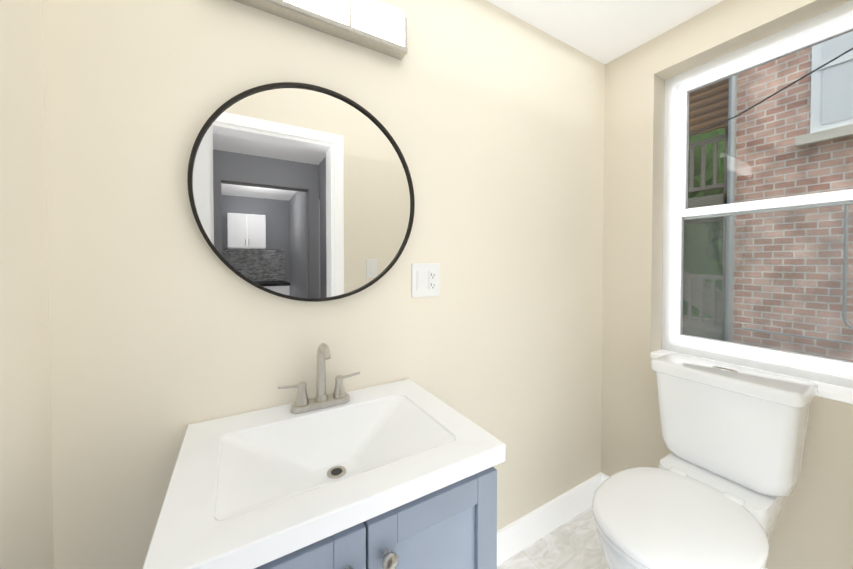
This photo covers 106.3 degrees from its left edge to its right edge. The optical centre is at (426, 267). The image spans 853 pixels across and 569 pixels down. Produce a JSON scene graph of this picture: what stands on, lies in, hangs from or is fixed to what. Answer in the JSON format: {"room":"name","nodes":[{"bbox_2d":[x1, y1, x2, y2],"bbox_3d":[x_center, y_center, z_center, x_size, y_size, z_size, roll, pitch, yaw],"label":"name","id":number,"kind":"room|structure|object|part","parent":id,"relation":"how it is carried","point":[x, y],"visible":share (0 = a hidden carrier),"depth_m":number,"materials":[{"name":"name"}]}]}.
{"room":"bathroom","nodes":[
{"label":"bathroom","id":0,"kind":"room"},
{"bbox_2d":[0,0,53,568],"bbox_3d":[-0.558,0.108,0.168,0.100,2.290,1.120,-1,1,-30],"label":"wall","id":1,"kind":"structure","parent":0,"point":[26,517],"depth_m":0.60,"materials":[{"name":"beige paint"}]},
{"bbox_2d":[43,0,604,568],"bbox_3d":[0.086,0.090,1.252,2.308,2.290,0.100,-1,1,-30],"label":"wall","id":2,"kind":"structure","parent":0,"point":[167,326],"depth_m":0.92,"materials":[{"name":"beige paint"}]},
{"bbox_2d":[187,82,414,301],"bbox_3d":[-0.314,-0.210,0.935,0.618,0.618,0.030,-1,1,-30],"label":"mirror","id":3,"kind":"object","parent":2,"relation":"attached to","point":[301,191],"visible":0.94,"depth_m":0.90,"materials":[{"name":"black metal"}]},
{"bbox_2d":[234,0,406,59],"bbox_3d":[-0.316,-0.772,0.917,0.565,0.149,0.046,-1,1,-30],"label":"sconce","id":4,"kind":"object","parent":2,"relation":"attached to","point":[378,26],"visible":1,"depth_m":0.96,"materials":[{"name":"white glass"}]},
{"bbox_3d":[-0.315,-0.781,0.916,0.543,0.131,0.037,-1,1,-30],"label":"lamp shade","id":5,"kind":"part","parent":4,"relation":"part of","materials":[{"name":"white glass"}]},
{"bbox_2d":[411,263,439,297],"bbox_3d":[0.000,0.045,1.137,0.116,0.120,0.010,-1,1,-30],"label":"electrical outlet plate","id":6,"kind":"object","parent":2,"relation":"attached to","point":[425,279],"visible":1,"depth_m":1.13,"materials":[{"name":"white plastic"}]},
{"bbox_2d":[497,472,603,565],"bbox_3d":[0.447,1.165,1.414,1.140,0.135,0.018,-1,1,-30],"label":"baseboard","id":7,"kind":"structure","parent":2,"relation":"attached to","point":[520,534],"depth_m":1.46,"materials":[{"name":"white wood"}]},
{"bbox_2d":[497,506,608,568],"bbox_3d":[0.369,1.273,0.789,2.308,0.060,1.220,-1,1,-30],"label":"floor","id":8,"kind":"structure","parent":0,"point":[573,542],"depth_m":1.39,"materials":[{"name":"tile"}]},
{"bbox_2d":[142,343,505,568],"bbox_3d":[-0.204,0.726,0.750,0.623,1.035,0.483,-1,1,-30],"label":"bathroom vanity","id":9,"kind":"object","parent":8,"relation":"on","point":[401,474],"visible":1,"depth_m":0.65,"materials":[{"name":"blue wood"}]},
{"bbox_2d":[278,343,359,413],"bbox_3d":[-0.283,0.298,0.878,0.223,0.183,0.106,-1,1,-30],"label":"faucet","id":10,"kind":"object","parent":9,"relation":"on","point":[339,402],"depth_m":0.89,"materials":[{"name":"silver metal"}]},
{"bbox_3d":[-0.096,0.515,0.547,0.099,0.031,0.029,-1,1,-30],"label":"knob","id":11,"kind":"part","parent":9,"relation":"part of","materials":[{"name":"silver metal"}]},
{"bbox_3d":[-0.102,0.850,0.578,0.599,0.794,0.020,-1,1,-30],"label":"door","id":12,"kind":"part","parent":9,"relation":"part of","materials":[{"name":"blue wood"}]},
{"bbox_2d":[592,353,817,568],"bbox_3d":[0.866,0.806,1.048,0.758,0.866,0.416,-1,1,-30],"label":"toilet","id":13,"kind":"object","parent":8,"relation":"on","point":[716,487],"visible":1,"depth_m":1.03,"materials":[{"name":"white ceramic"}]},
{"bbox_3d":[0.754,0.782,0.982,0.494,0.019,0.382,-1,1,-30],"label":"seat","id":14,"kind":"part","parent":13,"relation":"part of","materials":[{"name":"white plastic"}]},
{"bbox_3d":[0.756,0.763,0.982,0.503,0.044,0.388,-1,1,-30],"label":"lid","id":15,"kind":"part","parent":13,"relation":"part of","materials":[{"name":"white plastic"}]},
{"bbox_3d":[1.099,0.373,1.177,0.048,0.005,0.072,-1,1,-30],"label":"flush knob","id":16,"kind":"part","parent":13,"relation":"part of","materials":[{"name":"silver metal"}]},
{"bbox_3d":[1.101,0.586,1.182,0.195,0.328,0.392,-1,1,-30],"label":"tank","id":17,"kind":"part","parent":13,"relation":"part of","materials":[{"name":"white ceramic"}]},
{"bbox_3d":[1.099,0.398,1.178,0.216,0.047,0.416,-1,1,-30],"label":"tank lid","id":18,"kind":"part","parent":13,"relation":"part of","materials":[{"name":"white ceramic"}]},
{"bbox_2d":[486,0,722,63],"bbox_3d":[0.369,-1.071,0.750,2.308,0.050,1.220,-1,1,-30],"label":"ceiling","id":19,"kind":"structure","parent":0,"point":[604,31],"depth_m":1.36,"materials":[{"name":"white paint"}]},
{"bbox_2d":[601,0,852,568],"bbox_3d":[1.311,0.090,1.247,0.200,2.290,1.150,-1,1,-30],"label":"wall","id":20,"kind":"structure","parent":0,"point":[814,528],"depth_m":1.50,"materials":[{"name":"beige paint"}]},
{"bbox_2d":[651,350,852,403],"bbox_3d":[1.325,0.415,1.127,0.106,0.024,0.917,-1,1,-30],"label":"sill","id":21,"kind":"structure","parent":20,"relation":"attached to","point":[836,392],"depth_m":1.06,"materials":[{"name":"white wood"}]},
{"bbox_2d":[661,0,852,388],"bbox_3d":[1.405,-0.241,1.163,0.087,1.295,0.919,-1,1,-30],"label":"window","id":22,"kind":"structure","parent":20,"relation":"in","point":[835,22],"depth_m":1.32,"materials":[{"name":"white plastic"}]},
{"bbox_2d":[682,204,852,359],"bbox_3d":[1.439,0.063,1.188,0.001,0.610,0.843,-1,1,-30],"label":"screen","id":23,"kind":"object","parent":22,"relation":"attached to","point":[772,278],"depth_m":1.28,"materials":[{"name":"grey metal"}]},
{"label":"outside","id":24,"kind":"structure","parent":0,"visible":0},
{"bbox_2d":[689,31,852,361],"bbox_3d":[5.512,-1.247,0.183,0.608,13.000,10.801,-1,1,-30],"label":"brick building","id":25,"kind":"structure","parent":24,"point":[799,98],"depth_m":3.24,"materials":[{"name":"red brick"}]},
{"bbox_3d":[6.744,5.239,4.030,11.700,0.100,18.000,-1,1,-30],"label":"ground","id":26,"kind":"structure","parent":24,"visible":0},
{"bbox_2d":[683,127,724,317],"bbox_3d":[4.725,-0.128,7.973,2.099,10.500,8.000,-1,1,-30],"label":"tree","id":27,"kind":"object","parent":26,"relation":"on","point":[709,180],"depth_m":6.95,"materials":[{"name":"green plant"}]},
{"bbox_2d":[682,78,728,340],"bbox_3d":[3.581,0.864,5.492,1.400,8.600,2.950,-1,1,-30],"label":"balcony","id":28,"kind":"object","parent":26,"relation":"on","point":[694,123],"depth_m":4.15,"materials":[{"name":"brown wood"}]}
]}

